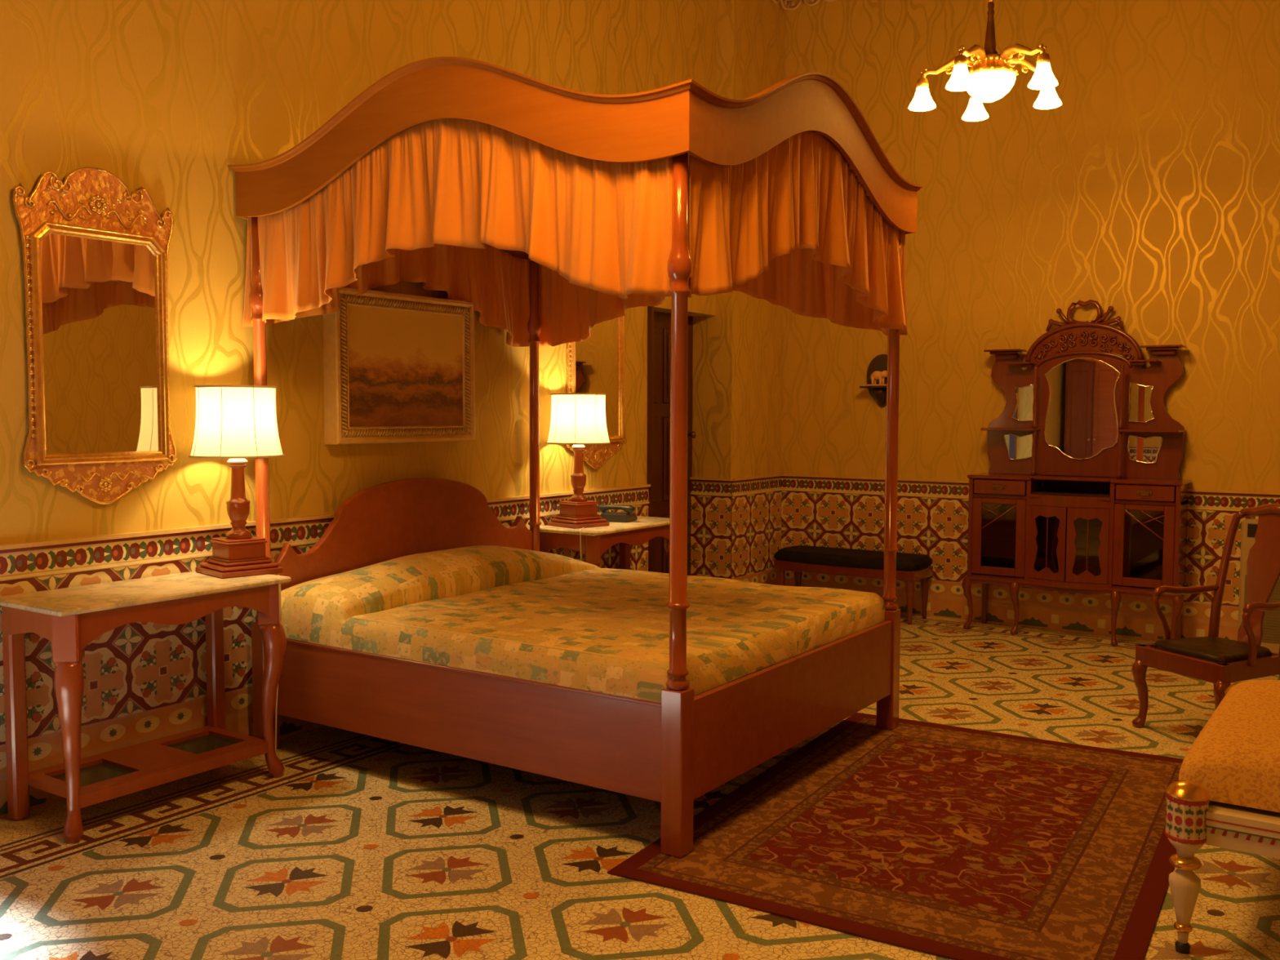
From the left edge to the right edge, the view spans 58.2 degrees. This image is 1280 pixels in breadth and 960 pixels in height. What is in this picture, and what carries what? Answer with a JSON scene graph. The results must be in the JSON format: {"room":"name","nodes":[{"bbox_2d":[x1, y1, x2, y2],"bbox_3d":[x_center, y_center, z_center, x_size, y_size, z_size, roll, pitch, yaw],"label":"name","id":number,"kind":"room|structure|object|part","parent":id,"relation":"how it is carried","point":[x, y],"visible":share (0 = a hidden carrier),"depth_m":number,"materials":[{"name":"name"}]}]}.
{"room":"historic interior","nodes":[
{"label":"historic interior","id":0,"kind":"room"},
{"bbox_2d":[0,0,786,544],"bbox_3d":[-1.857,-1.175,5.073,0.590,4.720,9.750,2,4,34],"label":"wall","id":1,"kind":"structure","parent":0,"point":[161,96],"depth_m":5.19,"materials":[{"name":"paint"}]},
{"bbox_2d":[12,166,177,504],"bbox_3d":[-2.084,-0.552,4.451,0.044,1.299,0.648,2,4,34],"label":"wall mirror","id":2,"kind":"object","parent":1,"relation":"attached to","point":[95,252],"visible":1,"depth_m":4.43,"materials":[{"name":"gold glass"}]},
{"bbox_3d":[-2.077,-0.516,4.448,0.026,0.898,0.544,2,4,34],"label":"frame","id":3,"kind":"part","parent":2,"relation":"part of","materials":[{"name":"gold metal"}]},
{"bbox_3d":[-2.086,-0.516,4.454,0.004,0.826,0.472,2,4,34],"label":"mirror plate","id":4,"kind":"part","parent":2,"relation":"part of","materials":[{"name":"clear glass"}]},
{"bbox_2d":[0,484,650,818],"bbox_3d":[-1.283,0.647,5.741,0.030,1.004,4.820,2,4,34],"label":"tiled wainscot","id":5,"kind":"structure","parent":1,"relation":"attached to","point":[144,682],"depth_m":4.66,"materials":[{"name":"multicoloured tile"}]},
{"bbox_2d":[322,286,475,444],"bbox_3d":[-1.179,-0.556,5.757,0.096,0.735,0.950,2,4,34],"label":"framed painting","id":6,"kind":"object","parent":1,"relation":"attached to","point":[397,367],"visible":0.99,"depth_m":5.68,"materials":[{"name":"wood"}]},
{"bbox_2d":[564,315,626,469],"bbox_3d":[-0.267,-0.716,7.143,0.044,1.299,0.648,2,4,34],"label":"wall mirror","id":7,"kind":"object","parent":1,"relation":"attached to","point":[595,364],"visible":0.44,"depth_m":7.21,"materials":[{"name":"gold glass"}]},
{"bbox_3d":[-0.268,-0.680,7.146,0.004,0.826,0.472,2,4,34],"label":"mirror plate","id":8,"kind":"part","parent":7,"relation":"part of","materials":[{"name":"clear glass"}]},
{"bbox_2d":[647,306,653,571],"bbox_3d":[-0.011,-0.066,7.751,0.225,2.190,0.024,2,4,34],"label":"trim","id":9,"kind":"structure","parent":1,"relation":"attached to","point":[650,308],"depth_m":7.67,"materials":[{"name":"brown wood"}]},
{"bbox_2d":[653,311,696,575],"bbox_3d":[0.155,-0.091,8.169,0.132,2.190,0.880,2,4,34],"label":"door","id":10,"kind":"structure","parent":1,"relation":"in","point":[662,321],"depth_m":8.20,"materials":[{"name":"brown wood"}]},
{"bbox_3d":[0.372,-0.312,8.432,0.082,0.160,0.052,2,4,34],"label":"knob","id":11,"kind":"part","parent":10,"relation":"part of","materials":[{"name":"brown metal"}]},
{"bbox_2d":[689,476,732,578],"bbox_3d":[0.520,0.486,8.470,0.342,1.004,0.030,2,4,34],"label":"trim","id":12,"kind":"structure","parent":1,"relation":"attached to","point":[711,508],"depth_m":8.46,"materials":[{"name":"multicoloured tile"}]},
{"bbox_2d":[731,473,783,585],"bbox_3d":[0.896,0.472,8.717,0.030,1.004,0.800,2,4,34],"label":"tiled wainscot","id":13,"kind":"structure","parent":1,"relation":"attached to","point":[757,501],"depth_m":8.69,"materials":[{"name":"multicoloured tile"}]},
{"bbox_2d":[772,0,790,10],"bbox_3d":[0.944,-3.645,8.441,0.120,0.185,0.800,2,4,34],"label":"trim","id":14,"kind":"structure","parent":1,"relation":"attached to","point":[784,2],"depth_m":8.70,"materials":[{"name":"paint"}]},
{"bbox_2d":[0,613,1279,959],"bbox_3d":[0.292,1.274,3.766,7.670,0.002,9.750,2,4,34],"label":"floor","id":15,"kind":"structure","parent":0,"point":[365,846],"depth_m":3.85,"materials":[{"name":"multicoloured tile"}]},
{"bbox_2d":[0,570,291,843],"bbox_3d":[-1.881,0.818,4.427,0.470,0.821,0.968,2,4,34],"label":"console table","id":16,"kind":"object","parent":15,"relation":"on","point":[71,618],"visible":0.98,"depth_m":4.23,"materials":[{"name":"brown wood"}]},
{"bbox_3d":[-2.273,0.841,4.186,0.058,0.796,0.058,2,4,34],"label":"leg","id":17,"kind":"part","parent":16,"relation":"part of","materials":[{"name":"brown wood"}]},
{"bbox_3d":[-1.968,0.855,3.973,0.094,0.801,0.111,-1,4,-11],"label":"leg","id":18,"kind":"part","parent":16,"relation":"part of","materials":[{"name":"brown wood"}]},
{"bbox_2d":[27,725,268,808],"bbox_3d":[-1.896,1.096,4.454,0.394,0.050,0.800,2,4,34],"label":"shelf","id":19,"kind":"object","parent":16,"relation":"attached to","point":[119,772],"depth_m":4.39,"materials":[{"name":"brown wood"}]},
{"bbox_3d":[-1.803,0.800,4.881,0.058,0.796,0.058,2,4,34],"label":"leg","id":20,"kind":"part","parent":16,"relation":"part of","materials":[{"name":"brown wood"}]},
{"bbox_2d":[188,385,284,751],"bbox_3d":[-1.669,0.406,4.791,0.376,1.592,0.376,-3,5,-44],"label":"table lamp","id":21,"kind":"object","parent":16,"relation":"on","point":[237,424],"depth_m":4.66,"materials":[{"name":"white fabric"}]},
{"bbox_3d":[-1.667,-0.242,4.752,0.368,0.284,0.368,-3,5,-44],"label":"lamp shade","id":22,"kind":"part","parent":21,"relation":"part of","materials":[{"name":"white fabric"}]},
{"bbox_3d":[-1.509,0.797,4.786,0.055,0.812,0.023,0,3,3],"label":"lamp flex","id":23,"kind":"part","parent":21,"relation":"part of","materials":[{"name":"white plastic"}]},
{"bbox_2d":[280,615,283,626],"bbox_3d":[-1.491,0.587,4.772,0.018,0.050,0.022,2,4,34],"label":"switch","id":24,"kind":"object","parent":21,"relation":"attached to","point":[282,621],"depth_m":4.77,"materials":[{"name":"white plastic"}]},
{"bbox_3d":[-1.492,0.814,4.679,0.111,0.801,0.094,-1,4,-11],"label":"leg","id":25,"kind":"part","parent":16,"relation":"part of","materials":[{"name":"brown wood"}]},
{"bbox_2d":[227,56,923,857],"bbox_3d":[-0.228,-0.217,5.191,2.324,2.786,2.061,2,4,34],"label":"bed","id":26,"kind":"object","parent":15,"relation":"on","point":[557,212],"visible":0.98,"depth_m":4.41,"materials":[{"name":"brown wood"}]},
{"bbox_3d":[-1.646,0.020,5.008,0.083,2.327,0.083,2,4,34],"label":"post","id":27,"kind":"part","parent":26,"relation":"part of","materials":[{"name":"brown wood"}]},
{"bbox_3d":[-1.129,0.357,5.807,0.040,0.735,1.790,2,4,34],"label":"headboard","id":28,"kind":"part","parent":26,"relation":"part of","materials":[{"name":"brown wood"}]},
{"bbox_3d":[-0.771,0.878,4.447,2.059,0.347,0.032,2,4,34],"label":"rail","id":29,"kind":"part","parent":26,"relation":"part of","materials":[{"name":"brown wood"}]},
{"bbox_3d":[-0.601,-0.071,6.555,0.083,2.327,0.083,2,4,34],"label":"post","id":30,"kind":"part","parent":26,"relation":"part of","materials":[{"name":"brown wood"}]},
{"bbox_2d":[280,545,884,702],"bbox_3d":[-0.232,0.607,5.189,2.085,0.476,1.885,2,4,34],"label":"bedspread","id":31,"kind":"object","parent":26,"relation":"on","point":[548,618],"visible":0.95,"depth_m":4.79,"materials":[{"name":"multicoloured fabric"}]},
{"bbox_3d":[-0.237,0.710,5.201,2.050,0.270,1.800,2,4,34],"label":"mattress","id":32,"kind":"part","parent":31,"relation":"part of","materials":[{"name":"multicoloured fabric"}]},
{"bbox_3d":[0.128,0.097,3.815,0.083,2.327,0.083,2,4,34],"label":"post","id":33,"kind":"part","parent":26,"relation":"part of","materials":[{"name":"brown wood"}]},
{"bbox_3d":[0.665,0.871,4.627,0.026,0.347,1.789,2,4,34],"label":"foot rail","id":34,"kind":"part","parent":26,"relation":"part of","materials":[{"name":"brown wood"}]},
{"bbox_3d":[1.173,0.006,5.362,0.083,2.327,0.083,2,4,34],"label":"post","id":35,"kind":"part","parent":26,"relation":"part of","materials":[{"name":"brown wood"}]},
{"bbox_2d":[539,515,669,573],"bbox_3d":[-0.176,0.669,6.952,0.470,0.821,0.968,2,4,34],"label":"console table","id":36,"kind":"object","parent":15,"relation":"on","point":[596,540],"visible":0.25,"depth_m":6.64,"materials":[{"name":"brown wood"}]},
{"bbox_2d":[546,393,610,560],"bbox_3d":[-0.344,0.291,6.733,0.399,1.591,0.458,-3,5,-42],"label":"table lamp","id":37,"kind":"object","parent":36,"relation":"on","point":[578,420],"depth_m":6.63,"materials":[{"name":"white fabric"}]},
{"bbox_3d":[-0.361,-0.359,6.732,0.368,0.284,0.368,-3,5,-42],"label":"lamp shade","id":38,"kind":"part","parent":37,"relation":"part of","materials":[{"name":"white fabric"}]},
{"bbox_3d":[-0.336,0.687,6.542,0.022,0.824,0.155,0,3,2],"label":"lamp flex","id":39,"kind":"part","parent":37,"relation":"part of","materials":[{"name":"white plastic"}]},
{"bbox_3d":[-0.263,0.706,6.498,0.094,0.801,0.111,-1,4,-11],"label":"leg","id":40,"kind":"part","parent":36,"relation":"part of","materials":[{"name":"brown wood"}]},
{"bbox_2d":[597,503,637,522],"bbox_3d":[-0.147,0.196,7.083,0.297,0.105,0.230,1,4,19],"label":"telephone","id":41,"kind":"object","parent":36,"relation":"on","point":[613,517],"visible":0.87,"depth_m":6.98,"materials":[{"name":"black plastic"}]},
{"bbox_3d":[-0.099,0.651,7.406,0.058,0.796,0.058,2,4,34],"label":"leg","id":42,"kind":"part","parent":36,"relation":"part of","materials":[{"name":"brown wood"}]},
{"bbox_3d":[0.213,0.665,7.204,0.111,0.801,0.094,-1,4,-11],"label":"leg","id":43,"kind":"part","parent":36,"relation":"part of","materials":[{"name":"brown wood"}]},
{"bbox_2d":[773,545,933,624],"bbox_3d":[1.559,0.761,8.467,1.140,0.459,0.400,2,4,34],"label":"upholstered bench","id":44,"kind":"object","parent":15,"relation":"on","point":[911,568],"visible":0.86,"depth_m":8.30,"materials":[{"name":"black leather"}]},
{"bbox_3d":[1.060,0.794,8.632,0.068,0.369,0.068,2,4,34],"label":"leg","id":45,"kind":"part","parent":44,"relation":"part of","materials":[{"name":"brown wood"}]},
{"bbox_3d":[1.222,0.780,8.872,0.068,0.369,0.068,2,4,34],"label":"leg","id":46,"kind":"part","parent":44,"relation":"part of","materials":[{"name":"brown wood"}]},
{"bbox_3d":[1.560,0.644,8.460,1.100,0.075,0.370,2,4,34],"label":"seat frame","id":47,"kind":"part","parent":44,"relation":"part of","materials":[{"name":"brown wood"}]},
{"bbox_3d":[1.897,0.831,8.068,0.068,0.369,0.068,2,4,34],"label":"leg","id":48,"kind":"part","parent":44,"relation":"part of","materials":[{"name":"brown wood"}]},
{"bbox_3d":[2.059,0.817,8.308,0.068,0.369,0.068,2,4,34],"label":"leg","id":49,"kind":"part","parent":44,"relation":"part of","materials":[{"name":"brown wood"}]},
{"bbox_2d":[607,712,1183,959],"bbox_3d":[1.157,1.239,4.306,1.570,0.006,2.312,2,4,31],"label":"rug","id":50,"kind":"object","parent":15,"relation":"on","point":[944,841],"visible":0.94,"depth_m":3.95,"materials":[{"name":"red fabric"}]},
{"bbox_2d":[961,299,1191,646],"bbox_3d":[2.870,-0.072,7.580,1.400,2.240,0.393,2,4,34],"label":"display cabinet","id":51,"kind":"object","parent":15,"relation":"on","point":[1085,420],"visible":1,"depth_m":7.57,"materials":[{"name":"brown wood"}]},
{"bbox_3d":[2.248,0.844,7.903,0.074,0.370,0.068,2,4,34],"label":"leg","id":52,"kind":"part","parent":51,"relation":"part of","materials":[{"name":"brown wood"}]},
{"bbox_3d":[2.438,0.834,8.126,0.035,0.355,0.035,2,4,34],"label":"leg","id":53,"kind":"part","parent":51,"relation":"part of","materials":[{"name":"brown wood"}]},
{"bbox_3d":[2.418,0.374,7.753,0.232,0.430,0.003,2,4,34],"label":"pane","id":54,"kind":"part","parent":51,"relation":"part of","materials":[{"name":"clear glass"}]},
{"bbox_3d":[2.406,0.050,7.713,0.090,0.034,0.026,2,4,34],"label":"handle","id":55,"kind":"part","parent":51,"relation":"part of","materials":[{"name":"brown metal"}]},
{"bbox_3d":[2.419,0.384,7.754,0.356,0.520,0.024,2,4,34],"label":"door","id":56,"kind":"part","parent":51,"relation":"part of","materials":[{"name":"brown wood"}]},
{"bbox_3d":[2.422,0.049,7.737,0.344,0.096,0.034,2,4,34],"label":"drawer","id":57,"kind":"part","parent":51,"relation":"part of","materials":[{"name":"brown wood"}]},
{"bbox_2d":[980,427,1039,431],"bbox_3d":[2.531,-0.346,7.855,0.360,0.018,0.160,2,4,34],"label":"shelf","id":58,"kind":"object","parent":51,"relation":"attached to","point":[982,428],"depth_m":7.80,"materials":[{"name":"brown wood"}]},
{"bbox_3d":[2.512,0.856,7.717,0.067,0.370,0.075,2,4,34],"label":"leg","id":59,"kind":"part","parent":51,"relation":"part of","materials":[{"name":"brown wood"}]},
{"bbox_3d":[2.609,-0.228,7.900,0.207,0.180,0.007,2,4,34],"label":"mirror plate","id":60,"kind":"part","parent":51,"relation":"part of","materials":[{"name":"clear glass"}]},
{"bbox_3d":[2.629,-0.532,7.868,0.155,0.260,0.007,2,4,34],"label":"mirror plate","id":61,"kind":"part","parent":51,"relation":"part of","materials":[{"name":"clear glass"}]},
{"bbox_3d":[2.675,0.413,7.548,0.003,0.383,0.170,-3,5,-44],"label":"pane","id":62,"kind":"part","parent":51,"relation":"part of","materials":[{"name":"clear glass"}]},
{"bbox_3d":[2.674,0.413,7.547,0.022,0.483,0.255,-3,5,-44],"label":"door","id":63,"kind":"part","parent":51,"relation":"part of","materials":[{"name":"brown wood"}]},
{"bbox_3d":[2.942,-0.475,7.660,0.480,0.678,0.007,2,4,34],"label":"mirror plate","id":64,"kind":"part","parent":51,"relation":"part of","materials":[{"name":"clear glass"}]},
{"bbox_3d":[2.953,-0.530,7.673,1.256,1.009,0.030,2,4,34],"label":"panel","id":65,"kind":"part","parent":51,"relation":"part of","materials":[{"name":"brown wood"}]},
{"bbox_3d":[2.885,0.422,7.405,0.255,0.483,0.022,2,4,22],"label":"door","id":66,"kind":"part","parent":51,"relation":"part of","materials":[{"name":"brown wood"}]},
{"bbox_3d":[2.885,0.422,7.406,0.170,0.383,0.003,2,4,22],"label":"pane","id":67,"kind":"part","parent":51,"relation":"part of","materials":[{"name":"clear glass"}]},
{"bbox_3d":[3.043,0.879,7.360,0.067,0.370,0.075,2,4,34],"label":"leg","id":68,"kind":"part","parent":51,"relation":"part of","materials":[{"name":"brown wood"}]},
{"bbox_3d":[3.256,-0.505,7.447,0.155,0.260,0.007,2,4,34],"label":"mirror plate","id":69,"kind":"part","parent":51,"relation":"part of","materials":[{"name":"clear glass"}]},
{"bbox_3d":[3.173,0.407,7.245,0.232,0.430,0.003,2,4,34],"label":"pane","id":70,"kind":"part","parent":51,"relation":"part of","materials":[{"name":"clear glass"}]},
{"bbox_3d":[3.173,0.417,7.246,0.356,0.520,0.024,2,4,34],"label":"door","id":71,"kind":"part","parent":51,"relation":"part of","materials":[{"name":"brown wood"}]},
{"bbox_3d":[3.161,0.083,7.206,0.090,0.034,0.026,2,4,34],"label":"handle","id":72,"kind":"part","parent":51,"relation":"part of","materials":[{"name":"brown metal"}]},
{"bbox_3d":[3.275,-0.199,7.452,0.207,0.180,0.007,2,4,34],"label":"mirror plate","id":73,"kind":"part","parent":51,"relation":"part of","materials":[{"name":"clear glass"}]},
{"bbox_3d":[3.177,0.081,7.230,0.344,0.096,0.034,2,4,34],"label":"drawer","id":74,"kind":"part","parent":51,"relation":"part of","materials":[{"name":"brown wood"}]},
{"bbox_2d":[1118,429,1183,432],"bbox_3d":[3.269,-0.314,7.358,0.360,0.018,0.160,2,4,34],"label":"shelf","id":75,"kind":"object","parent":51,"relation":"attached to","point":[1119,430],"depth_m":7.29,"materials":[{"name":"brown wood"}]},
{"bbox_3d":[3.348,0.892,7.164,0.074,0.370,0.068,2,4,34],"label":"leg","id":76,"kind":"part","parent":51,"relation":"part of","materials":[{"name":"brown wood"}]},
{"bbox_3d":[3.483,0.880,7.423,0.035,0.355,0.035,2,4,34],"label":"leg","id":77,"kind":"part","parent":51,"relation":"part of","materials":[{"name":"brown wood"}]},
{"bbox_2d":[1131,503,1279,728],"bbox_3d":[2.735,0.652,5.357,0.660,1.072,0.544,-1,4,-24],"label":"armchair","id":78,"kind":"object","parent":15,"relation":"on","point":[1220,662],"visible":0.85,"depth_m":5.39,"materials":[{"name":"brown wood"}]},
{"bbox_3d":[2.375,0.981,5.467,0.074,0.393,0.069,-1,4,-24],"label":"leg","id":79,"kind":"part","parent":78,"relation":"part of","materials":[{"name":"brown wood"}]},
{"bbox_3d":[2.641,0.653,5.571,0.402,0.297,0.067,-1,4,-19],"label":"arm","id":80,"kind":"part","parent":78,"relation":"part of","materials":[{"name":"brown wood"}]},
{"bbox_3d":[2.665,0.837,5.338,0.462,0.090,0.482,-1,4,-24],"label":"seat frame","id":81,"kind":"part","parent":78,"relation":"part of","materials":[{"name":"brown wood"}]},
{"bbox_3d":[2.666,0.780,5.335,0.400,0.045,0.403,-1,4,-24],"label":"seat","id":82,"kind":"part","parent":78,"relation":"part of","materials":[{"name":"black leather"}]},
{"bbox_3d":[2.556,1.006,5.054,0.074,0.393,0.069,-1,4,-24],"label":"leg","id":83,"kind":"part","parent":78,"relation":"part of","materials":[{"name":"brown wood"}]},
{"bbox_3d":[3.014,0.150,5.448,0.054,0.080,0.347,-1,4,-24],"label":"crest rail","id":84,"kind":"part","parent":78,"relation":"part of","materials":[{"name":"brown wood"}]},
{"bbox_3d":[2.828,0.680,5.144,0.402,0.297,0.067,-2,4,-29],"label":"arm","id":85,"kind":"part","parent":78,"relation":"part of","materials":[{"name":"brown wood"}]},
{"bbox_2d":[1164,680,1279,954],"bbox_3d":[2.115,1.009,3.595,0.696,0.560,1.492,2,4,34],"label":"bench","id":86,"kind":"object","parent":15,"relation":"on","point":[1226,793],"visible":1,"depth_m":3.17,"materials":[{"name":"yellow fabric"}]},
{"bbox_3d":[1.511,1.071,3.185,0.114,0.482,0.114,2,4,34],"label":"leg","id":87,"kind":"part","parent":86,"relation":"part of","materials":[{"name":"beige wood"}]},
{"bbox_3d":[2.254,1.004,4.322,0.114,0.482,0.114,2,4,34],"label":"leg","id":88,"kind":"part","parent":86,"relation":"part of","materials":[{"name":"beige wood"}]},
{"bbox_3d":[1.744,0.958,3.022,0.460,0.094,0.042,2,4,34],"label":"rail","id":89,"kind":"part","parent":86,"relation":"part of","materials":[{"name":"white wood"}]},
{"bbox_2d":[1237,518,1279,653],"bbox_3d":[3.869,0.670,6.902,0.490,0.845,0.160,2,4,34],"label":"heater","id":90,"kind":"object","parent":15,"relation":"on","point":[1270,640],"visible":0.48,"depth_m":6.92,"materials":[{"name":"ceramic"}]},
{"bbox_2d":[1247,524,1257,537],"bbox_3d":[3.829,0.311,6.820,0.400,0.080,0.006,2,4,34],"label":"vent","id":91,"kind":"object","parent":90,"relation":"attached to","point":[1251,528],"depth_m":6.92,"materials":[{"name":"black plastic"}]},
{"bbox_2d":[1244,574,1279,644],"bbox_3d":[3.829,0.781,6.849,0.410,0.400,0.006,2,4,34],"label":"chair armrest","id":92,"kind":"object","parent":90,"relation":"attached to","point":[1271,621],"depth_m":6.88,"materials":[{"name":"brown wood"}]},
{"bbox_2d":[781,0,1279,492],"bbox_3d":[3.552,-1.304,7.423,6.930,4.720,0.200,2,4,34],"label":"wall","id":93,"kind":"structure","parent":0,"point":[1151,193],"depth_m":7.74,"materials":[{"name":"paint"}]},
{"bbox_2d":[785,0,836,10],"bbox_3d":[3.630,-3.552,7.044,6.140,0.185,0.120,2,4,34],"label":"trim","id":94,"kind":"structure","parent":93,"relation":"attached to","point":[793,3],"depth_m":8.68,"materials":[{"name":"paint"}]},
{"bbox_2d":[859,354,899,407],"bbox_3d":[1.763,-0.731,8.458,0.260,0.394,0.139,2,4,34],"label":"wall bracket","id":95,"kind":"object","parent":93,"relation":"attached to","point":[879,362],"visible":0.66,"depth_m":8.50,"materials":[{"name":"brown wood"}]},
{"bbox_2d":[866,370,887,386],"bbox_3d":[1.756,-0.748,8.445,0.172,0.114,0.060,2,4,34],"label":"elephant figurine","id":96,"kind":"object","parent":95,"relation":"on","point":[877,375],"visible":0.91,"depth_m":8.43,"materials":[{"name":"ceramic"}]},
{"bbox_2d":[781,473,1279,640],"bbox_3d":[3.644,0.563,7.332,6.140,1.004,0.030,2,4,34],"label":"tiled wainscot","id":97,"kind":"structure","parent":93,"relation":"attached to","point":[842,512],"depth_m":8.26,"materials":[{"name":"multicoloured tile"}]},
{"bbox_3d":[0.778,-3.491,3.157,6.930,0.150,10.150,2,4,34],"label":"ceiling","id":98,"kind":"structure","parent":0,"visible":0},
{"bbox_2d":[908,0,1062,121],"bbox_3d":[1.654,-2.680,5.443,0.727,1.742,0.719,2,4,34],"label":"chandelier","id":99,"kind":"object","parent":98,"relation":"hanging from","point":[992,76],"visible":1,"depth_m":5.43,"materials":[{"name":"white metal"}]},
{"bbox_3d":[1.481,-1.981,5.572,0.277,0.134,0.060,2,4,24],"label":"arm","id":100,"kind":"part","parent":99,"relation":"part of","materials":[{"name":"gold metal"}]},
{"bbox_3d":[1.541,-1.967,5.338,0.059,0.134,0.278,3,5,42],"label":"arm","id":101,"kind":"part","parent":99,"relation":"part of","materials":[{"name":"gold metal"}]},
{"bbox_3d":[1.675,-2.787,5.446,0.120,1.530,0.120,2,4,34],"label":"stem","id":102,"kind":"part","parent":99,"relation":"part of","materials":[{"name":"brown metal"}]},
{"bbox_3d":[1.672,-1.872,5.502,0.240,0.122,0.240,2,4,34],"label":"lamp shade","id":103,"kind":"part","parent":99,"relation":"part of","materials":[{"name":"white glass"}]},
{"bbox_3d":[1.873,-1.978,5.541,0.278,0.134,0.059,-1,4,-15],"label":"arm","id":104,"kind":"part","parent":99,"relation":"part of","materials":[{"name":"gold metal"}]},
{"bbox_3d":[1.782,-1.965,5.321,0.059,0.134,0.278,-2,4,-30],"label":"arm","id":105,"kind":"part","parent":99,"relation":"part of","materials":[{"name":"gold metal"}]}
]}

